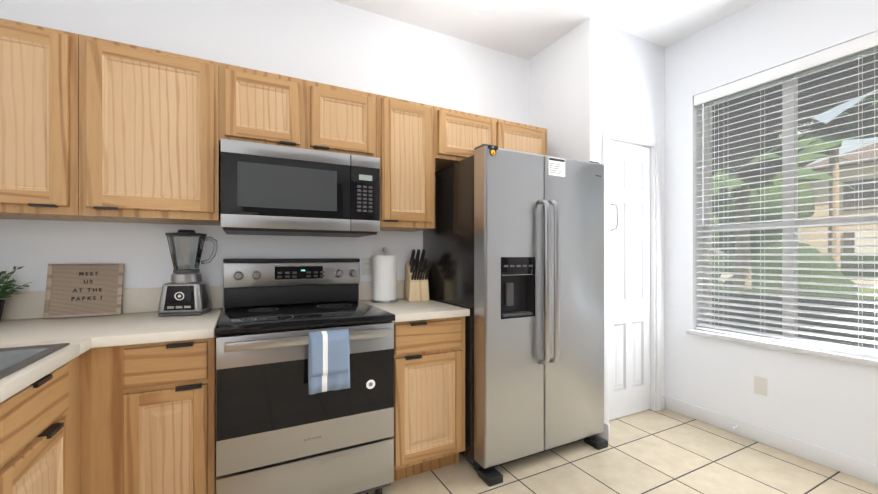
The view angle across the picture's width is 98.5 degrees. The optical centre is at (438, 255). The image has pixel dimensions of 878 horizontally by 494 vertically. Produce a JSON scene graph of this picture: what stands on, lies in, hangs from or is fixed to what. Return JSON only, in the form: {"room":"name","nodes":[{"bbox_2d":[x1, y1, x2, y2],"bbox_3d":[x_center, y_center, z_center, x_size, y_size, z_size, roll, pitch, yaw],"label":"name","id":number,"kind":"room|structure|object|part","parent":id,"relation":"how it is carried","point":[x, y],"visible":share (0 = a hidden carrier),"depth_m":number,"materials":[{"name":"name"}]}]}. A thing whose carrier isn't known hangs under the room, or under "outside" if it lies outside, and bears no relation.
{"room":"kitchen","nodes":[
{"label":"kitchen","id":0,"kind":"room"},
{"bbox_2d":[0,0,528,307],"bbox_3d":[-0.742,-0.223,2.513,3.540,2.870,0.150,0,0,-27],"label":"wall","id":1,"kind":"structure","parent":0,"point":[332,42],"depth_m":2.27,"materials":[{"name":"white paint"}]},
{"bbox_2d":[0,18,220,225],"bbox_3d":[-1.605,-0.558,1.764,1.016,0.770,0.388,0,0,-27],"label":"upper cabinet","id":2,"kind":"object","parent":1,"relation":"attached to","point":[100,130],"depth_m":1.64,"materials":[{"name":"brown wood"}]},
{"bbox_3d":[-1.748,-0.565,1.484,0.440,0.715,0.020,0,0,-27],"label":"door","id":3,"kind":"part","parent":2,"relation":"part of","materials":[{"name":"brown wood"}]},
{"bbox_3d":[-1.615,-0.206,1.543,0.080,0.009,0.028,0,0,-27],"label":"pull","id":4,"kind":"part","parent":2,"relation":"part of","materials":[{"name":"black plastic"}]},
{"bbox_3d":[-1.438,-0.206,1.635,0.080,0.009,0.028,0,0,-27],"label":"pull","id":5,"kind":"part","parent":2,"relation":"part of","materials":[{"name":"black plastic"}]},
{"bbox_3d":[-1.294,-0.566,1.717,0.470,0.715,0.020,0,0,-27],"label":"door","id":6,"kind":"part","parent":2,"relation":"part of","materials":[{"name":"brown wood"}]},
{"bbox_2d":[0,280,404,317],"bbox_3d":[-1.131,0.233,2.216,2.233,0.128,0.018,0,0,-27],"label":"backsplash","id":7,"kind":"structure","parent":1,"relation":"attached to","point":[135,300],"depth_m":1.97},
{"bbox_2d":[220,63,375,156],"bbox_3d":[-0.798,-0.754,2.179,0.795,0.380,0.388,0,0,-27],"label":"upper cabinet","id":8,"kind":"object","parent":1,"relation":"attached to","point":[256,106],"depth_m":1.98,"materials":[{"name":"brown wood"}]},
{"bbox_3d":[-0.892,-0.751,1.924,0.345,0.325,0.020,0,0,-27],"label":"door","id":9,"kind":"part","parent":8,"relation":"part of","materials":[{"name":"brown wood"}]},
{"bbox_3d":[-0.788,-0.587,1.968,0.080,0.009,0.028,0,0,-27],"label":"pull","id":10,"kind":"part","parent":8,"relation":"part of","materials":[{"name":"black plastic"}]},
{"bbox_2d":[221,139,379,236],"bbox_3d":[-0.781,-0.338,2.152,0.780,0.430,0.448,0,0,-27],"label":"microwave","id":11,"kind":"object","parent":8,"relation":"attached to","point":[269,189],"visible":1,"depth_m":1.94,"materials":[{"name":"grey metal"}]},
{"bbox_3d":[-0.766,-0.344,1.940,0.613,0.418,0.054,0,0,-27],"label":"door","id":12,"kind":"part","parent":11,"relation":"part of","materials":[{"name":"black glass"}]},
{"bbox_3d":[-0.637,-0.587,2.046,0.080,0.009,0.028,0,0,-27],"label":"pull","id":13,"kind":"part","parent":8,"relation":"part of","materials":[{"name":"black plastic"}]},
{"bbox_3d":[-0.534,-0.751,2.108,0.350,0.325,0.020,0,0,-27],"label":"door","id":14,"kind":"part","parent":8,"relation":"part of","materials":[{"name":"brown wood"}]},
{"bbox_2d":[362,258,371,274],"bbox_3d":[-0.482,0.072,2.555,0.072,0.116,0.008,0,0,-27],"label":"electrical outlet","id":15,"kind":"object","parent":1,"relation":"attached to","point":[366,266],"visible":0.83,"depth_m":2.55,"materials":[{"name":"white plastic"}]},
{"bbox_2d":[376,95,439,231],"bbox_3d":[-0.274,-0.559,2.449,0.381,0.770,0.388,0,0,-27],"label":"upper cabinet","id":16,"kind":"object","parent":1,"relation":"attached to","point":[407,132],"depth_m":2.28,"materials":[{"name":"brown wood"}]},
{"bbox_3d":[-0.281,-0.207,2.229,0.080,0.009,0.028,0,0,-27],"label":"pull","id":17,"kind":"part","parent":16,"relation":"part of","materials":[{"name":"black plastic"}]},
{"bbox_3d":[-0.189,-0.566,2.285,0.330,0.715,0.020,0,0,-27],"label":"door","id":18,"kind":"part","parent":16,"relation":"part of","materials":[{"name":"brown wood"}]},
{"bbox_2d":[440,107,546,169],"bbox_3d":[0.311,-0.781,2.749,0.930,0.325,0.388,0,0,-27],"label":"upper cabinet","id":19,"kind":"object","parent":1,"relation":"attached to","point":[460,132],"depth_m":2.52,"materials":[{"name":"brown wood"}]},
{"bbox_3d":[0.191,-0.781,2.480,0.440,0.275,0.020,0,0,-27],"label":"door","id":20,"kind":"part","parent":19,"relation":"part of","materials":[{"name":"brown wood"}]},
{"bbox_3d":[0.596,-0.781,2.688,0.440,0.275,0.020,0,0,-27],"label":"door","id":21,"kind":"part","parent":19,"relation":"part of","materials":[{"name":"brown wood"}]},
{"bbox_2d":[333,0,760,59],"bbox_3d":[0.800,-1.718,0.634,4.565,0.120,4.900,0,0,-27],"label":"ceiling","id":22,"kind":"structure","parent":0,"point":[527,29],"depth_m":2.63,"materials":[{"name":"white paint"}]},
{"bbox_2d":[529,18,601,163],"bbox_3d":[0.959,-0.224,2.943,0.120,2.870,0.640,0,0,-27],"label":"wall","id":23,"kind":"structure","parent":0,"point":[565,91],"depth_m":2.78,"materials":[{"name":"white paint"}]},
{"bbox_2d":[597,423,609,439],"bbox_3d":[1.083,1.162,2.557,0.014,0.100,0.159,0,0,-27],"label":"baseboard return","id":24,"kind":"object","parent":23,"relation":"attached to","point":[605,434],"visible":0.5,"depth_m":2.50,"materials":[{"name":"white"}]},
{"bbox_2d":[602,23,607,124],"bbox_3d":[1.158,-0.224,2.753,0.060,2.870,0.120,0,0,-27],"label":"wall","id":25,"kind":"structure","parent":0,"point":[604,74],"depth_m":2.70,"materials":[{"name":"white paint"}]},
{"bbox_2d":[362,408,877,493],"bbox_3d":[0.800,1.262,0.635,4.565,0.100,4.900,0,0,-27],"label":"floor","id":26,"kind":"structure","parent":0,"point":[662,451],"depth_m":2.13,"materials":[{"name":"tile"}]},
{"bbox_2d":[0,358,79,493],"bbox_3d":[-1.723,0.775,1.558,0.618,0.876,0.648,0,0,-27],"label":"base cabinet","id":27,"kind":"object","parent":26,"relation":"on","point":[46,459],"depth_m":1.14,"materials":[{"name":"brown wood"}]},
{"bbox_2d":[80,314,220,493],"bbox_3d":[-1.267,0.775,1.781,0.398,0.876,0.668,0,0,-27],"label":"base cabinet","id":28,"kind":"object","parent":26,"relation":"on","point":[148,413],"depth_m":1.48,"materials":[{"name":"brown wood"}]},
{"bbox_3d":[-1.153,0.810,1.082,0.020,0.555,0.400,0,0,-27],"label":"door","id":29,"kind":"part","parent":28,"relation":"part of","materials":[{"name":"brown wood"}]},
{"bbox_2d":[0,338,91,357],"bbox_3d":[-0.746,0.318,-0.326,0.633,0.039,3.505,0,0,-27],"label":"countertop","id":30,"kind":"structure","parent":28,"relation":"on","point":[79,345],"depth_m":1.32,"materials":[{"name":"beige stone"}]},
{"bbox_3d":[-1.153,0.435,1.082,0.020,0.155,0.400,0,0,-27],"label":"drawer","id":31,"kind":"part","parent":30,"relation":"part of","materials":[{"name":"brown wood"}]},
{"bbox_2d":[0,342,75,449],"bbox_3d":[-1.302,0.379,0.758,0.574,0.170,0.884,0,0,-27],"label":"base cabinet","id":32,"kind":"object","parent":30,"relation":"in","point":[35,377],"depth_m":1.07,"materials":[{"name":"brown wood"}]},
{"bbox_3d":[-1.148,0.360,1.084,0.028,0.013,0.090,0,0,-27],"label":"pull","id":33,"kind":"part","parent":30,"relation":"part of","materials":[{"name":"black plastic"}]},
{"bbox_3d":[-1.184,0.535,1.156,0.028,0.013,0.090,0,0,-27],"label":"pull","id":34,"kind":"part","parent":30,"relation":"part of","materials":[{"name":"black plastic"}]},
{"bbox_2d":[0,306,222,349],"bbox_3d":[-1.535,0.317,1.629,1.018,0.039,0.693,0,0,-27],"label":"countertop","id":35,"kind":"structure","parent":28,"relation":"on","point":[144,329],"depth_m":1.55,"materials":[{"name":"beige stone"}]},
{"bbox_2d":[0,266,30,320],"bbox_3d":[-1.952,0.155,1.633,0.220,0.286,0.244,0,0,-27],"label":"potted plant","id":36,"kind":"object","parent":35,"relation":"on","point":[3,292],"visible":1,"depth_m":1.69,"materials":[{"name":"green plant"}]},
{"bbox_2d":[43,263,123,318],"bbox_3d":[-1.741,0.168,1.863,0.285,0.260,0.020,0,-11,-27],"label":"letter board","id":37,"kind":"object","parent":35,"relation":"on","point":[79,290],"visible":1,"depth_m":1.85,"materials":[{"name":"brown wood"}]},
{"bbox_3d":[-1.860,0.168,1.802,0.018,0.260,0.020,0,-11,-27],"label":"frame","id":38,"kind":"part","parent":37,"relation":"part of","materials":[{"name":"brown wood"}]},
{"bbox_3d":[-1.730,0.290,1.841,0.249,0.011,0.020,0,-11,-27],"label":"frame","id":39,"kind":"part","parent":37,"relation":"part of","materials":[{"name":"brown wood"}]},
{"bbox_3d":[-1.752,0.046,1.885,0.249,0.011,0.020,0,-11,-27],"label":"frame","id":40,"kind":"part","parent":37,"relation":"part of","materials":[{"name":"brown wood"}]},
{"bbox_3d":[-1.622,0.168,1.924,0.018,0.260,0.020,0,-11,-27],"label":"frame","id":41,"kind":"part","parent":37,"relation":"part of","materials":[{"name":"brown wood"}]},
{"bbox_2d":[158,230,217,316],"bbox_3d":[-1.279,0.082,1.947,0.235,0.430,0.188,0,0,-15],"label":"blender","id":42,"kind":"object","parent":35,"relation":"on","point":[185,292],"visible":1,"depth_m":1.89,"materials":[{"name":"silver metal"}]},
{"bbox_3d":[-1.278,0.207,1.866,0.134,0.120,0.022,0,0,-15],"label":"panel","id":43,"kind":"part","parent":42,"relation":"part of","materials":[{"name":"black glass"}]},
{"bbox_3d":[-1.299,-0.117,1.945,0.178,0.032,0.178,0,0,-15],"label":"lid","id":44,"kind":"part","parent":42,"relation":"part of","materials":[{"name":"black plastic"}]},
{"bbox_2d":[167,235,217,272],"bbox_3d":[-1.275,-0.008,1.958,0.222,0.190,0.166,0,0,-27],"label":"jar","id":45,"kind":"object","parent":42,"relation":"on","point":[201,238],"depth_m":1.93,"materials":[{"name":"clear glass"}]},
{"bbox_3d":[-1.086,0.435,1.510,0.275,0.155,0.020,0,0,-27],"label":"drawer","id":46,"kind":"part","parent":28,"relation":"part of","materials":[{"name":"brown wood"}]},
{"bbox_3d":[-1.086,0.810,1.510,0.275,0.555,0.020,0,0,-27],"label":"door","id":47,"kind":"part","parent":28,"relation":"part of","materials":[{"name":"brown wood"}]},
{"bbox_3d":[-1.044,0.360,1.525,0.090,0.013,0.028,0,0,-27],"label":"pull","id":48,"kind":"part","parent":28,"relation":"part of","materials":[{"name":"black plastic"}]},
{"bbox_3d":[-1.017,0.535,1.538,0.090,0.013,0.028,0,0,-27],"label":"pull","id":49,"kind":"part","parent":28,"relation":"part of","materials":[{"name":"black plastic"}]},
{"bbox_2d":[215,258,394,493],"bbox_3d":[-0.701,0.614,1.964,0.760,1.196,0.804,0,0,-27],"label":"range","id":50,"kind":"object","parent":26,"relation":"on","point":[305,397],"visible":1,"depth_m":1.70,"materials":[{"name":"grey metal"}]},
{"bbox_3d":[-1.106,0.109,2.084,0.054,0.054,0.030,0,0,-27],"label":"knob","id":51,"kind":"part","parent":50,"relation":"part of","materials":[{"name":"silver metal"}]},
{"bbox_3d":[-1.026,0.109,2.125,0.054,0.054,0.030,0,0,-27],"label":"knob","id":52,"kind":"part","parent":50,"relation":"part of","materials":[{"name":"silver metal"}]},
{"bbox_3d":[-0.780,0.285,1.734,0.214,0.001,0.214,0,0,-27],"label":"burner","id":53,"kind":"part","parent":50,"relation":"part of","materials":[{"name":"black glass"}]},
{"bbox_3d":[-0.862,0.108,2.278,0.760,0.137,0.093,0,0,-27],"label":"backguard panel","id":54,"kind":"part","parent":50,"relation":"part of","materials":[{"name":"silver metal"}]},
{"bbox_3d":[-0.567,1.004,1.704,0.756,0.215,0.045,0,0,-27],"label":"drawer","id":55,"kind":"part","parent":50,"relation":"part of","materials":[{"name":"silver metal"}]},
{"bbox_3d":[-0.567,0.607,1.704,0.756,0.560,0.045,0,0,-27],"label":"door","id":56,"kind":"part","parent":50,"relation":"part of","materials":[{"name":"black glass"}]},
{"bbox_3d":[-0.556,0.599,1.684,0.752,0.287,0.002,0,0,-27],"label":"door glass","id":57,"kind":"part","parent":50,"relation":"part of","materials":[{"name":"black glass"}]},
{"bbox_2d":[215,300,394,335],"bbox_3d":[-0.701,0.301,1.965,0.760,0.031,0.662,0,0,-27],"label":"cooktop","id":58,"kind":"object","parent":50,"relation":"in","point":[256,319],"depth_m":1.80,"materials":[{"name":"black glass"}]},
{"bbox_3d":[-0.532,0.359,1.637,0.690,0.038,0.016,0,0,-27],"label":"handle","id":59,"kind":"part","parent":50,"relation":"part of","materials":[{"name":"silver metal"}]},
{"bbox_2d":[308,329,349,394],"bbox_3d":[-0.485,0.459,1.663,0.177,0.257,0.062,0,0,-27],"label":"towel","id":60,"kind":"object","parent":50,"relation":"hanging from","point":[328,351],"depth_m":1.64,"materials":[{"name":"fabric"}]},
{"bbox_3d":[-0.617,0.109,2.335,0.054,0.054,0.030,0,0,-27],"label":"knob","id":61,"kind":"part","parent":50,"relation":"part of","materials":[{"name":"silver metal"}]},
{"bbox_3d":[-0.537,0.109,2.376,0.054,0.054,0.030,0,0,-27],"label":"knob","id":62,"kind":"part","parent":50,"relation":"part of","materials":[{"name":"silver metal"}]},
{"bbox_2d":[391,318,464,480],"bbox_3d":[-0.197,0.774,2.331,0.458,0.876,0.668,0,0,-27],"label":"base cabinet","id":63,"kind":"object","parent":26,"relation":"on","point":[429,357],"depth_m":2.04,"materials":[{"name":"brown wood"}]},
{"bbox_3d":[-0.136,0.534,1.991,0.090,0.013,0.028,0,0,-27],"label":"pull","id":64,"kind":"part","parent":63,"relation":"part of","materials":[{"name":"black plastic"}]},
{"bbox_2d":[364,298,469,321],"bbox_3d":[-0.190,0.317,2.320,0.465,0.039,0.693,0,0,-27],"label":"countertop","id":65,"kind":"structure","parent":63,"relation":"on","point":[404,310],"depth_m":2.10,"materials":[{"name":"beige stone"}]},
{"bbox_2d":[371,247,397,302],"bbox_3d":[-0.357,0.119,2.475,0.180,0.355,0.180,0,0,-27],"label":"paper towel holder","id":66,"kind":"object","parent":65,"relation":"on","point":[384,271],"visible":1,"depth_m":2.41,"materials":[{"name":"white paper"}]},
{"bbox_2d":[404,249,429,300],"bbox_3d":[-0.149,0.127,2.551,0.140,0.340,0.246,0,0,-15],"label":"knife block","id":67,"kind":"object","parent":65,"relation":"on","point":[416,286],"visible":1,"depth_m":2.48,"materials":[{"name":"brown wood"}]},
{"bbox_3d":[-0.110,0.359,2.005,0.090,0.013,0.028,0,0,-27],"label":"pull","id":68,"kind":"part","parent":63,"relation":"part of","materials":[{"name":"black plastic"}]},
{"bbox_3d":[-0.050,0.434,2.042,0.400,0.155,0.020,0,0,-27],"label":"drawer","id":69,"kind":"part","parent":63,"relation":"part of","materials":[{"name":"brown wood"}]},
{"bbox_3d":[-0.050,0.809,2.042,0.400,0.555,0.020,0,0,-27],"label":"door","id":70,"kind":"part","parent":63,"relation":"part of","materials":[{"name":"brown wood"}]},
{"bbox_2d":[423,144,607,486],"bbox_3d":[0.488,0.303,2.538,0.920,1.818,0.870,0,0,-27],"label":"fridge","id":71,"kind":"object","parent":26,"relation":"on","point":[513,243],"visible":0.94,"depth_m":2.17,"materials":[{"name":"grey metal"}]},
{"bbox_3d":[0.338,0.224,2.050,0.007,0.240,0.002,0,0,-27],"label":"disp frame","id":72,"kind":"part","parent":71,"relation":"part of","materials":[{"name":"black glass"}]},
{"bbox_3d":[0.405,0.273,2.147,0.413,1.722,0.110,0,0,-27],"label":"door","id":73,"kind":"part","parent":71,"relation":"part of","materials":[{"name":"silver metal"}]},
{"bbox_3d":[0.442,0.340,2.104,0.226,0.008,0.002,0,0,-27],"label":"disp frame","id":74,"kind":"part","parent":71,"relation":"part of","materials":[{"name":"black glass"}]},
{"bbox_3d":[0.546,0.224,2.157,0.007,0.240,0.002,0,0,-27],"label":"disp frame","id":75,"kind":"part","parent":71,"relation":"part of","materials":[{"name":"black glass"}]},
{"bbox_3d":[0.600,0.149,2.148,0.039,0.949,0.074,0,0,-27],"label":"handle","id":76,"kind":"part","parent":71,"relation":"part of","materials":[{"name":"silver metal"}]},
{"bbox_3d":[0.663,0.149,2.180,0.039,0.949,0.074,0,0,-27],"label":"handle","id":77,"kind":"part","parent":71,"relation":"part of","materials":[{"name":"silver metal"}]},
{"bbox_3d":[0.817,0.273,2.358,0.501,1.722,0.110,0,0,-27],"label":"door","id":78,"kind":"part","parent":71,"relation":"part of","materials":[{"name":"silver metal"}]},
{"bbox_2d":[608,25,664,395],"bbox_3d":[1.481,-0.224,2.919,0.665,2.870,0.120,0,0,-27],"label":"wall","id":79,"kind":"structure","parent":0,"point":[631,82],"depth_m":2.87,"materials":[{"name":"white paint"}]},
{"bbox_2d":[611,204,617,230],"bbox_3d":[1.278,-0.283,2.750,0.012,0.201,0.056,0,0,-27],"label":"door handle","id":80,"kind":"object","parent":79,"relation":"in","point":[616,217],"depth_m":2.73,"materials":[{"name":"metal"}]},
{"bbox_2d":[609,140,649,420],"bbox_3d":[1.433,0.178,2.880,0.506,2.054,0.035,0,0,-27],"label":"closet door","id":81,"kind":"structure","parent":79,"relation":"in","point":[629,292],"depth_m":2.87,"materials":[{"name":"white wood"}]},
{"bbox_2d":[602,125,661,423],"bbox_3d":[1.429,0.140,2.883,0.664,2.142,0.136,0,0,-27],"label":"door frame","id":82,"kind":"structure","parent":79,"relation":"attached to","point":[659,274],"depth_m":2.95,"materials":[{"name":"white wood"}]},
{"bbox_3d":[1.425,-0.865,2.889,0.516,0.016,0.121,0,0,-27],"label":"door jamb","id":83,"kind":"part","parent":82,"relation":"part of","materials":[{"name":"white wood"}]},
{"bbox_3d":[1.456,-0.901,2.829,0.548,0.058,0.016,0,0,-27],"label":"door casing trim","id":84,"kind":"part","parent":82,"relation":"part of","materials":[{"name":"white wood"}]},
{"bbox_2d":[662,396,664,408],"bbox_3d":[1.776,1.161,2.996,0.040,0.100,0.014,0,0,-27],"label":"baseboard","id":85,"kind":"structure","parent":79,"relation":"attached to","point":[663,402],"depth_m":2.99,"materials":[{"name":"white"}]},
{"bbox_2d":[665,0,877,465],"bbox_3d":[2.028,-0.224,2.801,0.200,2.870,1.870,0,0,-27],"label":"wall","id":86,"kind":"structure","parent":0,"point":[828,404],"depth_m":2.54,"materials":[{"name":"white paint"}]},
{"bbox_2d":[754,375,766,395],"bbox_3d":[2.094,0.845,2.459,0.008,0.116,0.072,0,0,-27],"label":"electrical outlet","id":87,"kind":"object","parent":86,"relation":"attached to","point":[760,385],"visible":1,"depth_m":2.46,"materials":[{"name":"white plastic"}]},
{"bbox_2d":[686,329,877,366],"bbox_3d":[2.119,0.568,2.370,0.030,0.032,1.080,0,0,-27],"label":"window sill","id":88,"kind":"structure","parent":86,"relation":"attached to","point":[848,358],"depth_m":2.30,"materials":[{"name":"white paint"}]},
{"bbox_2d":[703,46,877,352],"bbox_3d":[2.275,-0.313,2.450,0.050,1.770,1.020,0,0,-27],"label":"window","id":89,"kind":"structure","parent":86,"relation":"in","point":[708,162],"depth_m":2.44,"materials":[{"name":"white"}]},
{"bbox_3d":[2.051,-0.314,2.886,0.050,1.680,0.040,0,0,-27],"label":"frame","id":90,"kind":"part","parent":89,"relation":"part of","materials":[{"name":"white plastic"}]},
{"bbox_3d":[2.160,-0.313,2.672,0.004,1.680,0.440,0,0,-27],"label":"glass","id":91,"kind":"part","parent":89,"relation":"part of","materials":[{"name":"clear glass"}]},
{"bbox_2d":[694,31,877,357],"bbox_3d":[2.169,-0.324,2.396,0.074,1.743,1.008,0,0,-27],"label":"window blinds","id":92,"kind":"object","parent":89,"relation":"attached to","point":[862,43],"visible":0.96,"depth_m":2.33,"materials":[{"name":"white plastic"}]},
{"bbox_3d":[2.275,0.549,2.451,0.050,0.045,1.020,0,0,-27],"label":"frame","id":93,"kind":"part","parent":89,"relation":"part of","materials":[{"name":"white"}]},
{"bbox_3d":[2.275,-0.313,2.450,0.050,1.680,0.060,0,0,-27],"label":"window frame","id":94,"kind":"part","parent":89,"relation":"part of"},
{"bbox_3d":[2.275,-1.176,2.450,0.050,0.045,1.020,0,0,-27],"label":"window frame","id":95,"kind":"part","parent":89,"relation":"part of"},
{"bbox_3d":[2.389,-0.313,2.227,0.004,1.680,0.440,0,0,-27],"label":"glass","id":96,"kind":"part","parent":89,"relation":"part of","materials":[{"name":"clear glass"}]},
{"bbox_3d":[3.079,-0.223,0.755,0.200,2.870,2.730,0,0,-27],"label":"wall","id":97,"kind":"structure","parent":0,"visible":0},
{"bbox_2d":[664,395,877,484],"bbox_3d":[2.700,1.162,1.258,0.014,0.100,3.950,0,0,-27],"label":"baseboard","id":98,"kind":"structure","parent":97,"relation":"attached to","point":[857,468],"depth_m":2.35,"materials":[{"name":"white"}]},
{"label":"outside","id":99,"kind":"structure","parent":0,"visible":0},
{"bbox_2d":[719,274,877,296],"bbox_3d":[39.836,1.452,23.289,85.585,0.200,120.000,0,0,-27],"label":"lawn","id":100,"kind":"structure","parent":99,"point":[869,290],"depth_m":15.26,"materials":[{"name":"green plant"}]},
{"bbox_2d":[712,252,723,286],"bbox_3d":[7.488,0.714,12.607,2.345,2.613,3.616,0,0,-27],"label":"bush","id":101,"kind":"object","parent":100,"relation":"on","point":[720,264],"depth_m":11.02,"materials":[{"name":"green plant"}]},
{"bbox_2d":[733,185,751,288],"bbox_3d":[6.766,-0.216,8.424,0.360,3.150,0.342,0,0,-27],"label":"trunk","id":102,"kind":"object","parent":100,"relation":"on","point":[744,251],"depth_m":8.33,"materials":[{"name":"brown plant"}]},
{"bbox_2d":[712,135,857,214],"bbox_3d":[6.648,-1.429,8.590,3.802,2.351,4.520,0,0,-27],"label":"fronds","id":103,"kind":"object","parent":102,"relation":"attached to","point":[771,163],"depth_m":7.76,"materials":[{"name":"green plant"}]},
{"bbox_2d":[723,242,857,295],"bbox_3d":[9.973,0.707,10.873,2.183,2.274,2.762,0,0,-27],"label":"bush","id":104,"kind":"object","parent":100,"relation":"on","point":[815,272],"depth_m":10.25,"materials":[{"name":"green plant"}]},
{"bbox_2d":[712,287,877,348],"bbox_3d":[4.376,0.945,6.184,1.300,0.830,26.000,0,0,-27],"label":"hedge","id":105,"kind":"object","parent":100,"relation":"on","point":[861,305],"depth_m":4.66,"materials":[{"name":"green plant"}]},
{"bbox_2d":[719,256,877,276],"bbox_3d":[30.109,0.632,12.666,1.400,1.450,70.000,0,0,-27],"label":"hedge","id":106,"kind":"object","parent":100,"relation":"on","point":[865,274],"depth_m":22.21,"materials":[{"name":"green plant"}]},
{"bbox_2d":[719,275,877,288],"bbox_3d":[22.309,1.345,14.279,7.000,0.019,120.000,0,0,-27],"label":"road","id":107,"kind":"structure","parent":100,"relation":"on","point":[854,281],"depth_m":19.70,"materials":[{"name":"grey asphalt"}]},
{"bbox_2d":[828,134,840,267],"bbox_3d":[14.222,-1.519,13.606,0.360,5.750,0.342,0,0,-27],"label":"trunk","id":108,"kind":"object","parent":100,"relation":"on","point":[835,197],"depth_m":13.51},
{"bbox_2d":[780,91,877,167],"bbox_3d":[14.076,-4.152,13.713,5.185,2.527,4.852,0,0,-27],"label":"fronds","id":109,"kind":"object","parent":108,"relation":"attached to","point":[845,127],"depth_m":13.00,"materials":[{"name":"green plant"}]},
{"bbox_2d":[801,161,877,252],"bbox_3d":[38.334,-2.420,17.006,10.000,7.550,30.200,0,0,-27],"label":"house","id":110,"kind":"structure","parent":100,"relation":"on","point":[824,199],"depth_m":26.30,"materials":[{"name":"beige paint"}]},
{"bbox_2d":[803,142,877,170],"bbox_3d":[38.334,-7.495,17.003,11.600,2.600,31.800,0,0,-27],"label":"roof","id":111,"kind":"structure","parent":110,"relation":"on","point":[850,158],"depth_m":26.43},
{"bbox_2d":[843,181,853,210],"bbox_3d":[28.078,-4.099,25.900,0.090,2.000,0.500,0,0,-27],"label":"shutter","id":112,"kind":"object","parent":110,"relation":"attached to","point":[849,196],"depth_m":25.88,"materials":[{"name":"grey"}]},
{"bbox_2d":[843,232,853,252],"bbox_3d":[28.078,-0.499,25.902,0.090,2.200,0.500,0,0,-27],"label":"shutter","id":113,"kind":"object","parent":110,"relation":"attached to","point":[850,242],"depth_m":25.88,"materials":[{"name":"grey"}]},
{"bbox_2d":[855,178,877,209],"bbox_3d":[28.599,-4.099,24.931,0.070,2.000,1.600,0,0,-27],"label":"house window","id":114,"kind":"structure","parent":110,"relation":"attached to","point":[871,202],"depth_m":25.11,"materials":[{"name":"grey glass"}]},
{"bbox_2d":[855,231,877,252],"bbox_3d":[28.599,-0.499,24.932,0.070,2.200,1.600,0,0,-27],"label":"house window","id":115,"kind":"structure","parent":110,"relation":"attached to","point":[866,242],"depth_m":25.15,"materials":[{"name":"white"}]},
{"bbox_3d":[6.163,-0.272,0.553,0.300,3.270,0.450,0,0,-27],"label":"porch column","id":116,"kind":"structure","parent":0,"visible":0},
{"bbox_2d":[712,64,877,175],"bbox_3d":[4.837,-1.409,3.131,0.300,1.000,5.350,0,0,-27],"label":"arch","id":117,"kind":"object","parent":116,"relation":"attached to","point":[802,101],"depth_m":4.54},
{"bbox_2d":[712,51,877,112],"bbox_3d":[3.351,-1.999,3.407,2.690,0.180,14.000,0,0,-27],"label":"porch ceiling","id":118,"kind":"structure","parent":117,"relation":"on","point":[806,78],"depth_m":4.09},
{"bbox_3d":[16.760,-1.027,30.540,0.500,4.750,0.476,0,0,-27],"label":"trunk","id":119,"kind":"object","parent":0,"visible":0},
{"bbox_2d":[712,213,719,247],"bbox_3d":[16.505,-3.516,30.521,10.200,8.270,10.168,0,0,-27],"label":"tree","id":120,"kind":"object","parent":119,"relation":"attached to","point":[716,222],"depth_m":26.28,"materials":[{"name":"plant"}]},
{"bbox_3d":[23.696,-1.726,30.170,0.500,6.150,0.476,0,0,-27],"label":"trunk","id":121,"kind":"object","parent":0,"visible":0},
{"bbox_2d":[716,133,814,253],"bbox_3d":[23.675,-5.052,30.293,9.167,11.433,9.078,0,0,-27],"label":"tree","id":122,"kind":"object","parent":121,"relation":"attached to","point":[777,203],"depth_m":27.11,"materials":[{"name":"green plant"}]}
]}

